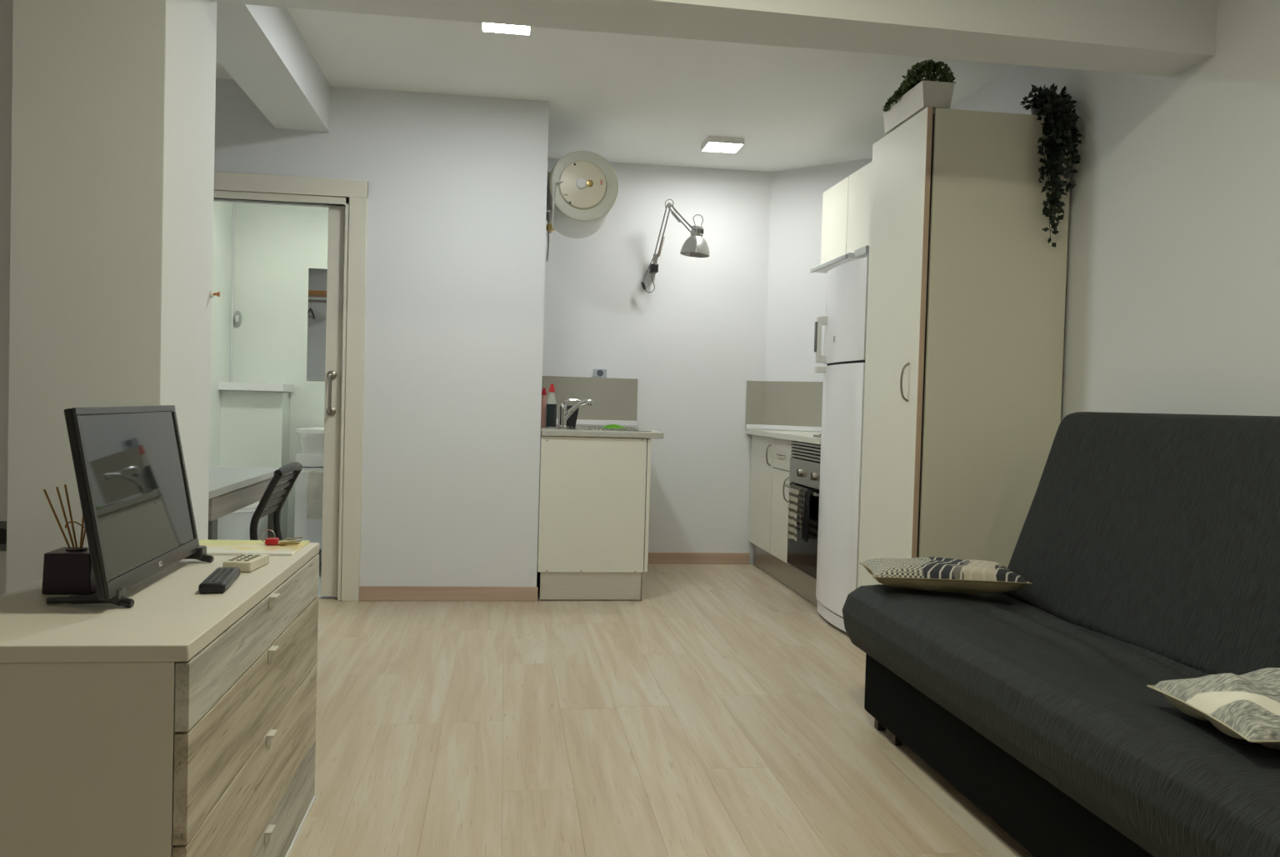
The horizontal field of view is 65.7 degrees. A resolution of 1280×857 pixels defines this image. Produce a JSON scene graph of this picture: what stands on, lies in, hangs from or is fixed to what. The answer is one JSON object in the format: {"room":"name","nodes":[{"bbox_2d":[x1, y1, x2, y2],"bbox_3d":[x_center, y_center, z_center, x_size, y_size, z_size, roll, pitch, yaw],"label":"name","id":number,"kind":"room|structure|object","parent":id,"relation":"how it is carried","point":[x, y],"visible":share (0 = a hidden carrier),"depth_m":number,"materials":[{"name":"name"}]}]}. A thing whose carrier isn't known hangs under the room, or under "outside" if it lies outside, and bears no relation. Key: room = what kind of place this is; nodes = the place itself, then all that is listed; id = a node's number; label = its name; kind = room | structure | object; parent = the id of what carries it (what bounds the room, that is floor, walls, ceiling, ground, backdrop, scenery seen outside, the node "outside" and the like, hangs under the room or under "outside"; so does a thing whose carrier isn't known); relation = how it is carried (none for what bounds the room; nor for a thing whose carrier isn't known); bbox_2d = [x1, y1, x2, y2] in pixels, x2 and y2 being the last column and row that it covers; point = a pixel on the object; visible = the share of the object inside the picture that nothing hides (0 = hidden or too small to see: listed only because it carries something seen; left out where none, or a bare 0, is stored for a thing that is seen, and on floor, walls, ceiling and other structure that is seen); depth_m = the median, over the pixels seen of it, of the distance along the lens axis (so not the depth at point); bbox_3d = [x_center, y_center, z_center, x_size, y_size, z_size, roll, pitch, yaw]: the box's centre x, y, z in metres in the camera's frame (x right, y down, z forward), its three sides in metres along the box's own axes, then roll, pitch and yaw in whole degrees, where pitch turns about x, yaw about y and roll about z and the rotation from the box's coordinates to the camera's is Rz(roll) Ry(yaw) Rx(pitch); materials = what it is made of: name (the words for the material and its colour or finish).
{"room":"living room","nodes":[
{"label":"living room","id":0,"kind":"room"},
{"bbox_2d":[0,0,12,594],"bbox_3d":[-1.930,-0.366,2.593,0.665,2.585,0.080,1,2,-8],"label":"wall","id":1,"kind":"structure","parent":0,"point":[6,6],"depth_m":2.58,"materials":[{"name":"paint"}]},
{"bbox_2d":[0,520,6,550],"bbox_3d":[-1.708,0.282,2.597,0.138,0.078,0.010,1,2,-8],"label":"wall socket","id":2,"kind":"object","parent":1,"relation":"attached to","point":[2,523],"visible":0.28,"depth_m":2.60,"materials":[{"name":"grey plastic"}]},
{"bbox_2d":[0,528,6,544],"bbox_3d":[-1.674,0.283,2.596,0.042,0.042,0.001,1,2,-8],"label":"outlet","id":3,"kind":"object","parent":2,"relation":"attached to","point":[2,531],"depth_m":2.60,"materials":[{"name":"black plastic"}]},
{"bbox_2d":[5,0,216,592],"bbox_3d":[-1.430,-0.356,2.722,0.362,2.585,0.440,1,2,-8],"label":"wall pillar","id":4,"kind":"structure","parent":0,"point":[112,142],"depth_m":2.51,"materials":[{"name":"paint"}]},
{"bbox_2d":[209,290,219,297],"bbox_3d":[-1.263,-0.399,2.945,0.026,0.021,0.022,1,2,-8],"label":"wall hook","id":5,"kind":"object","parent":4,"relation":"attached to","point":[212,293],"visible":1,"depth_m":2.94,"materials":[{"name":"orange metal"}]},
{"bbox_2d":[209,201,233,465],"bbox_3d":[-2.537,-0.378,5.489,0.250,2.420,1.019,1,2,-8],"label":"wall","id":6,"kind":"structure","parent":0,"point":[222,212],"depth_m":5.76,"materials":[{"name":"white paint"}]},
{"bbox_2d":[220,390,289,539],"bbox_3d":[-2.315,0.301,5.953,0.350,1.050,0.200,1,2,-8],"label":"wall","id":7,"kind":"structure","parent":0,"point":[254,427],"depth_m":5.85,"materials":[{"name":"white paint"}]},
{"bbox_2d":[218,381,292,391],"bbox_3d":[-2.288,-0.247,5.910,0.365,0.046,0.260,1,2,-8],"label":"shelf","id":8,"kind":"object","parent":7,"relation":"on","point":[222,385],"visible":0.98,"depth_m":5.78,"materials":[{"name":"white wood"}]},
{"bbox_2d":[232,202,328,562],"bbox_3d":[-1.740,-0.373,6.153,2.010,2.420,0.080,1,2,-8],"label":"wall","id":9,"kind":"structure","parent":0,"point":[276,246],"depth_m":6.04,"materials":[{"name":"white paint"}]},
{"bbox_2d":[230,202,235,382],"bbox_3d":[-2.460,-0.940,5.990,0.011,1.320,0.011,1,2,-8],"label":"trim","id":10,"kind":"structure","parent":9,"relation":"attached to","point":[234,203],"depth_m":5.99,"materials":[{"name":"white wood"}]},
{"bbox_2d":[234,310,241,326],"bbox_3d":[-2.436,-0.664,5.997,0.044,0.097,0.022,1,2,-8],"label":"light switch","id":11,"kind":"object","parent":9,"relation":"attached to","point":[237,316],"visible":1,"depth_m":5.99,"materials":[{"name":"white plastic"}]},
{"bbox_2d":[306,268,327,380],"bbox_3d":[-1.833,-0.633,6.089,0.404,0.683,0.006,1,2,-8],"label":"mirror","id":12,"kind":"object","parent":9,"relation":"attached to","point":[317,277],"visible":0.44,"depth_m":6.07,"materials":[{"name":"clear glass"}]},
{"bbox_2d":[213,78,549,586],"bbox_3d":[-1.547,-0.421,5.052,2.090,2.585,0.110,1,2,-8],"label":"wall","id":13,"kind":"structure","parent":0,"point":[457,199],"depth_m":5.07,"materials":[{"name":"paint"}]},
{"bbox_2d":[213,171,368,600],"bbox_3d":[-1.872,-0.197,4.962,0.953,2.124,0.054,1,2,-8],"label":"trim","id":14,"kind":"structure","parent":13,"relation":"attached to","point":[353,193],"depth_m":4.99,"materials":[{"name":"paint"}]},
{"bbox_2d":[320,205,344,596],"bbox_3d":[-1.232,-0.125,5.075,0.745,1.986,0.100,1,2,-8],"label":"door","id":15,"kind":"structure","parent":13,"relation":"in","point":[336,241],"depth_m":5.04,"materials":[{"name":"paint"}]},
{"bbox_2d":[359,585,537,600],"bbox_3d":[-0.981,0.850,5.102,0.903,0.074,0.020,1,2,-8],"label":"baseboard","id":16,"kind":"structure","parent":13,"relation":"attached to","point":[366,592],"depth_m":5.09,"materials":[{"name":"brown wood"}]},
{"bbox_2d":[215,7,1015,171],"bbox_3d":[-0.080,-1.641,1.999,4.305,0.100,8.880,1,2,-8],"label":"ceiling","id":17,"kind":"structure","parent":0,"point":[618,97],"depth_m":4.76,"materials":[{"name":"paint"}]},
{"bbox_2d":[215,1,329,131],"bbox_3d":[-1.542,-1.570,3.927,0.257,0.228,2.050,1,2,-8],"label":"ceiling beam","id":18,"kind":"structure","parent":17,"relation":"attached to","point":[262,48],"depth_m":4.09,"materials":[{"name":"paint"}]},
{"bbox_2d":[480,22,531,34],"bbox_3d":[-0.536,-1.639,3.977,0.200,0.036,0.200,1,2,-8],"label":"recessed light","id":19,"kind":"object","parent":17,"relation":"in","point":[491,27],"visible":0.36,"depth_m":4.03,"materials":[{"name":"white plastic"}]},
{"bbox_2d":[215,0,1217,76],"bbox_3d":[0.297,-1.414,2.986,3.078,0.385,0.320,1,2,-8],"label":"ceiling beam","id":20,"kind":"structure","parent":17,"relation":"attached to","point":[1156,37],"depth_m":3.04,"materials":[{"name":"paint"}]},
{"bbox_2d":[700,135,744,153],"bbox_3d":[0.482,-1.658,5.791,0.210,0.036,0.210,1,2,-8],"label":"recessed light","id":21,"kind":"object","parent":17,"relation":"in","point":[712,143],"visible":1,"depth_m":5.73,"materials":[{"name":"white plastic"}]},
{"bbox_2d":[702,142,742,152],"bbox_3d":[0.482,-1.644,5.792,0.196,0.006,0.196,1,2,-8],"label":"diffuser","id":22,"kind":"object","parent":21,"relation":"attached to","point":[707,147],"depth_m":5.78,"materials":[{"name":"white plastic"}]},
{"bbox_2d":[541,158,771,563],"bbox_3d":[0.322,-0.407,6.524,2.015,2.585,0.100,1,2,-8],"label":"wall","id":23,"kind":"structure","parent":0,"point":[692,344],"depth_m":6.46,"materials":[{"name":"paint"}]},
{"bbox_2d":[541,375,637,425],"bbox_3d":[-0.343,-0.176,6.375,0.657,0.305,0.027,1,2,-8],"label":"backsplash","id":24,"kind":"structure","parent":23,"relation":"attached to","point":[614,400],"depth_m":6.38,"materials":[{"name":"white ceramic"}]},
{"bbox_2d":[593,368,606,377],"bbox_3d":[-0.258,-0.356,6.387,0.086,0.054,0.016,1,2,-8],"label":"wall socket","id":25,"kind":"object","parent":23,"relation":"attached to","point":[597,372],"visible":1,"depth_m":6.38,"materials":[{"name":"white plastic"}]},
{"bbox_2d":[596,370,603,375],"bbox_3d":[-0.257,-0.357,6.381,0.042,0.042,0.002,1,2,-8],"label":"outlet","id":26,"kind":"object","parent":25,"relation":"attached to","point":[599,372],"depth_m":6.38,"materials":[{"name":"grey plastic"}]},
{"bbox_2d":[641,199,709,292],"bbox_3d":[0.218,-1.140,6.116,0.133,0.564,0.692,1,2,-31],"label":"lamp","id":27,"kind":"object","parent":23,"relation":"attached to","point":[695,246],"visible":1,"depth_m":5.98,"materials":[{"name":"silver metal"}]},
{"bbox_2d":[641,281,645,289],"bbox_3d":[0.024,-0.912,6.337,0.031,0.051,0.020,1,2,-8],"label":"switch","id":28,"kind":"object","parent":27,"relation":"attached to","point":[642,283],"depth_m":6.33,"materials":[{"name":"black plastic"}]},
{"bbox_2d":[647,551,749,564],"bbox_3d":[0.295,0.850,6.499,0.865,0.074,0.018,1,2,-8],"label":"baseboard","id":29,"kind":"structure","parent":23,"relation":"attached to","point":[653,557],"depth_m":6.50,"materials":[{"name":"brown wood"}]},
{"bbox_2d":[745,380,823,431],"bbox_3d":[1.050,-0.142,6.354,0.784,0.317,0.094,3,2,31],"label":"backsplash","id":30,"kind":"structure","parent":23,"relation":"attached to","point":[794,406],"depth_m":6.44,"materials":[{"name":"grey ceramic"}]},
{"bbox_2d":[288,562,1034,856],"bbox_3d":[-0.156,1.039,2.070,4.305,0.104,8.880,1,2,-8],"label":"floor","id":31,"kind":"structure","parent":0,"point":[716,712],"depth_m":3.10,"materials":[{"name":"brown wood"}]},
{"bbox_2d":[0,542,319,856],"bbox_3d":[-0.974,0.637,2.004,0.457,0.665,1.070,1,2,-8],"label":"dresser","id":32,"kind":"object","parent":31,"relation":"on","point":[180,721],"visible":0.96,"depth_m":1.54,"materials":[{"name":"white wood"}]},
{"bbox_2d":[41,484,96,594],"bbox_3d":[-1.065,0.204,1.865,0.093,0.201,0.085,1,2,-8],"label":"reed diffuser","id":33,"kind":"object","parent":32,"relation":"on","point":[67,570],"visible":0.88,"depth_m":1.83,"materials":[{"name":"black glass"}]},
{"bbox_2d":[41,546,96,594],"bbox_3d":[-1.063,0.267,1.867,0.085,0.076,0.085,1,2,-8],"label":"pot","id":34,"kind":"object","parent":33,"relation":"attached to","point":[67,570],"depth_m":1.83,"materials":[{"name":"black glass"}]},
{"bbox_2d":[45,405,214,607],"bbox_3d":[-0.989,0.131,1.949,0.152,0.349,0.562,1,2,-8],"label":"television","id":35,"kind":"object","parent":32,"relation":"on","point":[129,463],"visible":1,"depth_m":1.85,"materials":[{"name":"black plastic"}]},
{"bbox_2d":[198,566,239,593],"bbox_3d":[-0.830,0.298,1.960,0.048,0.022,0.190,1,2,-14],"label":"remote control","id":36,"kind":"object","parent":32,"relation":"on","point":[222,577],"visible":1,"depth_m":1.91,"materials":[{"name":"black plastic"}]},
{"bbox_2d":[222,553,269,572],"bbox_3d":[-0.857,0.291,2.159,0.060,0.024,0.120,2,2,-2],"label":"remote control","id":37,"kind":"object","parent":32,"relation":"on","point":[247,562],"visible":0.98,"depth_m":2.12,"materials":[{"name":"white plastic"}]},
{"bbox_2d":[198,539,309,555],"bbox_3d":[-0.967,0.291,2.423,0.268,0.005,0.213,1,2,-8],"label":"brochure","id":38,"kind":"object","parent":32,"relation":"on","point":[213,547],"visible":0.76,"depth_m":2.41,"materials":[{"name":"yellow paper"}]},
{"bbox_2d":[260,529,302,544],"bbox_3d":[-0.894,0.270,2.478,0.102,0.036,0.087,1,2,-8],"label":"keys","id":39,"kind":"object","parent":38,"relation":"on","point":[269,541],"visible":1,"depth_m":2.45,"materials":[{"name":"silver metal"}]},
{"bbox_2d":[217,500,267,539],"bbox_3d":[-2.267,0.619,5.582,0.374,0.430,0.563,1,2,-8],"label":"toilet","id":40,"kind":"object","parent":31,"relation":"on","point":[235,525],"visible":0.16,"depth_m":5.39,"materials":[{"name":"ceramic"}]},
{"bbox_2d":[208,465,281,539],"bbox_3d":[-1.747,0.537,3.494,0.718,0.742,1.040,1,2,-8],"label":"desk","id":41,"kind":"object","parent":31,"relation":"on","point":[232,489],"visible":0.15,"depth_m":3.44,"materials":[{"name":"grey wood"}]},
{"bbox_2d":[249,461,302,539],"bbox_3d":[-1.454,0.516,3.475,0.471,0.803,0.365,1,2,-8],"label":"desk chair","id":42,"kind":"object","parent":31,"relation":"on","point":[279,476],"visible":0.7,"depth_m":3.45,"materials":[{"name":"black plastic"}]},
{"bbox_2d":[290,452,323,549],"bbox_3d":[-1.716,0.494,5.868,0.577,0.696,0.538,1,2,-8],"label":"vanity unit","id":43,"kind":"object","parent":31,"relation":"on","point":[310,530],"visible":0.09,"depth_m":5.61,"materials":[{"name":"white laminate"}]},
{"bbox_2d":[295,426,324,454],"bbox_3d":[-1.698,0.060,5.868,0.595,0.171,0.517,1,2,-8],"label":"washbasin","id":44,"kind":"object","parent":43,"relation":"in","point":[312,438],"visible":0.32,"depth_m":5.62,"materials":[{"name":"ceramic"}]},
{"bbox_2d":[305,470,323,519],"bbox_3d":[-1.794,0.374,5.581,0.159,0.275,0.027,1,2,-8],"label":"hand towel","id":45,"kind":"object","parent":43,"relation":"hanging from","point":[315,477],"visible":0.56,"depth_m":5.57,"materials":[{"name":"beige fabric"}]},
{"bbox_2d":[540,571,642,599],"bbox_3d":[-0.336,0.811,5.793,0.536,0.148,1.195,1,2,-8],"label":"plinth","id":46,"kind":"object","parent":31,"relation":"on","point":[553,585],"visible":0.8,"depth_m":5.20,"materials":[{"name":"wood"}]},
{"bbox_2d":[537,435,651,572],"bbox_3d":[-0.300,0.383,5.782,0.612,0.707,1.209,1,2,-8],"label":"base cabinet","id":47,"kind":"object","parent":31,"relation":"on","point":[594,492],"visible":0.88,"depth_m":5.18,"materials":[{"name":"beige laminate"}]},
{"bbox_2d":[540,424,664,438],"bbox_3d":[-0.275,0.012,5.774,0.639,0.031,1.234,1,2,-8],"label":"countertop","id":48,"kind":"structure","parent":47,"relation":"on","point":[544,431],"depth_m":5.17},
{"bbox_2d":[540,387,547,427],"bbox_3d":[-0.532,-0.115,5.477,0.050,0.220,0.050,1,2,-8],"label":"bottle","id":49,"kind":"object","parent":48,"relation":"on","point":[544,399],"visible":0.68,"depth_m":5.46,"materials":[{"name":"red plastic"}]},
{"bbox_2d":[545,384,556,428],"bbox_3d":[-0.477,-0.120,5.343,0.057,0.240,0.057,1,2,-8],"label":"bottle","id":50,"kind":"object","parent":48,"relation":"on","point":[551,407],"visible":0.99,"depth_m":5.32,"materials":[{"name":"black plastic"}]},
{"bbox_2d":[556,398,592,427],"bbox_3d":[-0.355,-0.083,5.411,0.193,0.162,0.055,2,2,1],"label":"faucet","id":51,"kind":"object","parent":48,"relation":"on","point":[563,414],"visible":1,"depth_m":5.39,"materials":[{"name":"silver metal"}]},
{"bbox_2d":[554,425,651,431],"bbox_3d":[-0.244,-0.005,5.631,0.510,0.010,0.780,1,2,-8],"label":"sink","id":52,"kind":"object","parent":48,"relation":"in","point":[577,427],"visible":0.83,"depth_m":5.34,"materials":[{"name":"silver metal"}]},
{"bbox_2d":[565,405,579,427],"bbox_3d":[-0.385,-0.068,5.620,0.077,0.124,0.060,1,2,-8],"label":"sink caddy","id":53,"kind":"object","parent":52,"relation":"on","point":[572,420],"visible":0.54,"depth_m":5.59,"materials":[{"name":"black plastic"}]},
{"bbox_2d":[601,424,624,428],"bbox_3d":[-0.144,-0.011,5.375,0.118,0.022,0.085,1,2,-8],"label":"cleaning cloth","id":54,"kind":"object","parent":52,"relation":"on","point":[611,426],"visible":1,"depth_m":5.35,"materials":[{"name":"green fabric"}]},
{"bbox_2d":[748,434,774,553],"bbox_3d":[1.010,0.407,6.311,0.561,0.706,0.538,1,2,-8],"label":"base cabinet","id":55,"kind":"object","parent":31,"relation":"on","point":[762,455],"visible":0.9,"depth_m":6.25,"materials":[{"name":"beige laminate"}]},
{"bbox_2d":[770,437,794,563],"bbox_3d":[1.071,0.421,5.852,0.565,0.706,0.384,1,2,-8],"label":"base cabinet","id":56,"kind":"object","parent":31,"relation":"on","point":[782,447],"visible":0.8,"depth_m":5.82,"materials":[{"name":"beige laminate"}]},
{"bbox_2d":[753,544,817,606],"bbox_3d":[0.861,0.845,5.801,0.017,0.148,1.514,1,2,-8],"label":"plinth","id":57,"kind":"object","parent":31,"relation":"on","point":[801,583],"visible":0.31,"depth_m":5.79,"materials":[{"name":"wood"}]},
{"bbox_2d":[785,440,820,580],"bbox_3d":[1.130,0.435,5.363,0.580,0.705,0.598,1,2,-8],"label":"oven","id":58,"kind":"object","parent":31,"relation":"on","point":[804,471],"visible":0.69,"depth_m":5.30,"materials":[{"name":"metal"}]},
{"bbox_2d":[746,429,821,444],"bbox_3d":[1.111,0.050,5.820,0.617,0.031,1.531,1,2,-8],"label":"countertop","id":59,"kind":"structure","parent":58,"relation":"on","point":[800,436],"depth_m":5.78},
{"bbox_2d":[813,434,821,437],"bbox_3d":[1.179,0.045,5.166,0.515,0.016,0.190,1,2,-8],"label":"cooktop","id":60,"kind":"object","parent":59,"relation":"in","point":[814,435],"visible":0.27,"depth_m":5.16,"materials":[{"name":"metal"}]},
{"bbox_2d":[788,484,804,540],"bbox_3d":[0.839,0.456,5.354,0.044,0.291,0.192,1,2,-8],"label":"tea towel","id":61,"kind":"object","parent":58,"relation":"hanging from","point":[793,489],"visible":0.72,"depth_m":5.36,"materials":[{"name":"beige fabric"}]},
{"bbox_2d":[796,487,811,530],"bbox_3d":[0.861,0.428,5.207,0.044,0.226,0.112,1,2,-8],"label":"tea towel","id":62,"kind":"object","parent":58,"relation":"hanging from","point":[802,492],"visible":0.77,"depth_m":5.20,"materials":[{"name":"grey fabric"}]},
{"bbox_2d":[801,489,816,541],"bbox_3d":[0.874,0.451,5.108,0.044,0.266,0.094,1,2,-8],"label":"tea towel","id":63,"kind":"object","parent":58,"relation":"hanging from","point":[807,503],"visible":0.97,"depth_m":5.10,"materials":[{"name":"black fabric"}]},
{"bbox_2d":[814,256,869,631],"bbox_3d":[1.217,0.095,4.756,0.660,1.728,0.560,1,2,-8],"label":"fridge","id":64,"kind":"object","parent":31,"relation":"on","point":[844,320],"visible":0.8,"depth_m":4.64,"materials":[{"name":"white metal"}]},
{"bbox_2d":[815,256,869,364],"bbox_3d":[0.975,-0.545,4.703,0.119,0.460,0.560,1,2,-8],"label":"freezer","id":65,"kind":"object","parent":64,"relation":"in","point":[844,320],"depth_m":4.63,"materials":[{"name":"white metal"}]},
{"bbox_2d":[857,105,1071,587],"bbox_3d":[1.321,-0.137,4.178,0.638,2.228,0.586,1,2,-8],"label":"tall cabinet","id":66,"kind":"object","parent":31,"relation":"on","point":[967,286],"visible":0.76,"depth_m":3.89,"materials":[{"name":"beige laminate"}]},
{"bbox_2d":[882,59,956,133],"bbox_3d":[1.132,-1.363,4.058,0.211,0.216,0.444,1,2,-8],"label":"planter","id":67,"kind":"object","parent":66,"relation":"on","point":[915,94],"visible":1,"depth_m":3.90,"materials":[{"name":"white plastic"}]},
{"bbox_2d":[1020,83,1082,246],"bbox_3d":[1.600,-1.035,3.902,0.217,0.650,0.236,1,2,-8],"label":"ivy","id":68,"kind":"object","parent":66,"relation":"hanging from","point":[1057,108],"visible":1,"depth_m":3.83,"materials":[{"name":"green plant"}]},
{"bbox_2d":[842,411,1279,856],"bbox_3d":[1.295,0.492,2.449,0.934,1.061,2.070,1,2,-8],"label":"sofa","id":69,"kind":"object","parent":31,"relation":"on","point":[1147,546],"visible":0.91,"depth_m":2.54,"materials":[{"name":"grey fabric"}]},
{"bbox_2d":[859,556,1031,594],"bbox_3d":[1.011,0.491,3.324,0.503,0.097,0.283,2,2,4],"label":"cushion","id":70,"kind":"object","parent":69,"relation":"on","point":[929,573],"visible":1,"depth_m":3.21,"materials":[{"name":"beige fabric"}]},
{"bbox_2d":[842,584,1279,856],"bbox_3d":[1.143,0.679,2.434,0.640,0.230,2.070,1,2,-8],"label":"seat cushion","id":71,"kind":"object","parent":69,"relation":"on","point":[1056,688],"depth_m":2.23,"materials":[{"name":"grey fabric"}]},
{"bbox_2d":[1146,667,1279,749],"bbox_3d":[1.250,0.534,1.883,0.399,0.121,0.339,2,2,-1],"label":"cushion","id":72,"kind":"object","parent":69,"relation":"on","point":[1246,706],"visible":1,"depth_m":1.86,"materials":[{"name":"grey fabric"}]},
{"bbox_2d":[765,158,872,431],"bbox_3d":[1.111,-0.379,6.328,0.505,2.585,0.505,1,2,-8],"label":"wall","id":73,"kind":"structure","parent":0,"point":[796,295],"depth_m":6.40,"materials":[{"name":"paint"}]},
{"bbox_2d":[820,160,872,264],"bbox_3d":[1.322,-1.174,5.552,0.333,0.463,0.910,1,2,-8],"label":"upper cabinet","id":74,"kind":"object","parent":73,"relation":"attached to","point":[847,204],"visible":0.34,"depth_m":5.54,"materials":[{"name":"beige laminate"}]},
{"bbox_2d":[810,245,869,273],"bbox_3d":[1.272,-0.916,5.447,0.448,0.044,0.780,1,2,-8],"label":"extractor hood","id":75,"kind":"object","parent":74,"relation":"attached to","point":[863,252],"visible":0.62,"depth_m":5.31,"materials":[{"name":"white metal"}]},
{"bbox_2d":[1030,97,1046,115],"bbox_3d":[1.613,-1.270,3.960,0.110,0.080,0.110,1,2,-8],"label":"pot","id":76,"kind":"object","parent":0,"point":[1035,107],"depth_m":3.93,"materials":[{"name":"white ceramic"}]},
{"bbox_2d":[950,0,1279,421],"bbox_3d":[1.964,-0.248,2.321,0.100,2.585,8.680,1,2,-8],"label":"wall","id":77,"kind":"structure","parent":0,"point":[1172,300],"depth_m":3.30,"materials":[{"name":"paint"}]},
{"bbox_3d":[-0.634,-0.414,5.788,0.080,2.585,1.100,1,2,-8],"label":"wall","id":78,"kind":"structure","parent":0,"visible":0},
{"bbox_2d":[545,150,619,261],"bbox_3d":[-0.351,-1.209,5.630,0.397,0.598,0.680,1,2,-8],"label":"water heater","id":79,"kind":"object","parent":78,"relation":"attached to","point":[582,187],"visible":0.96,"depth_m":5.33,"materials":[{"name":"white metal"}]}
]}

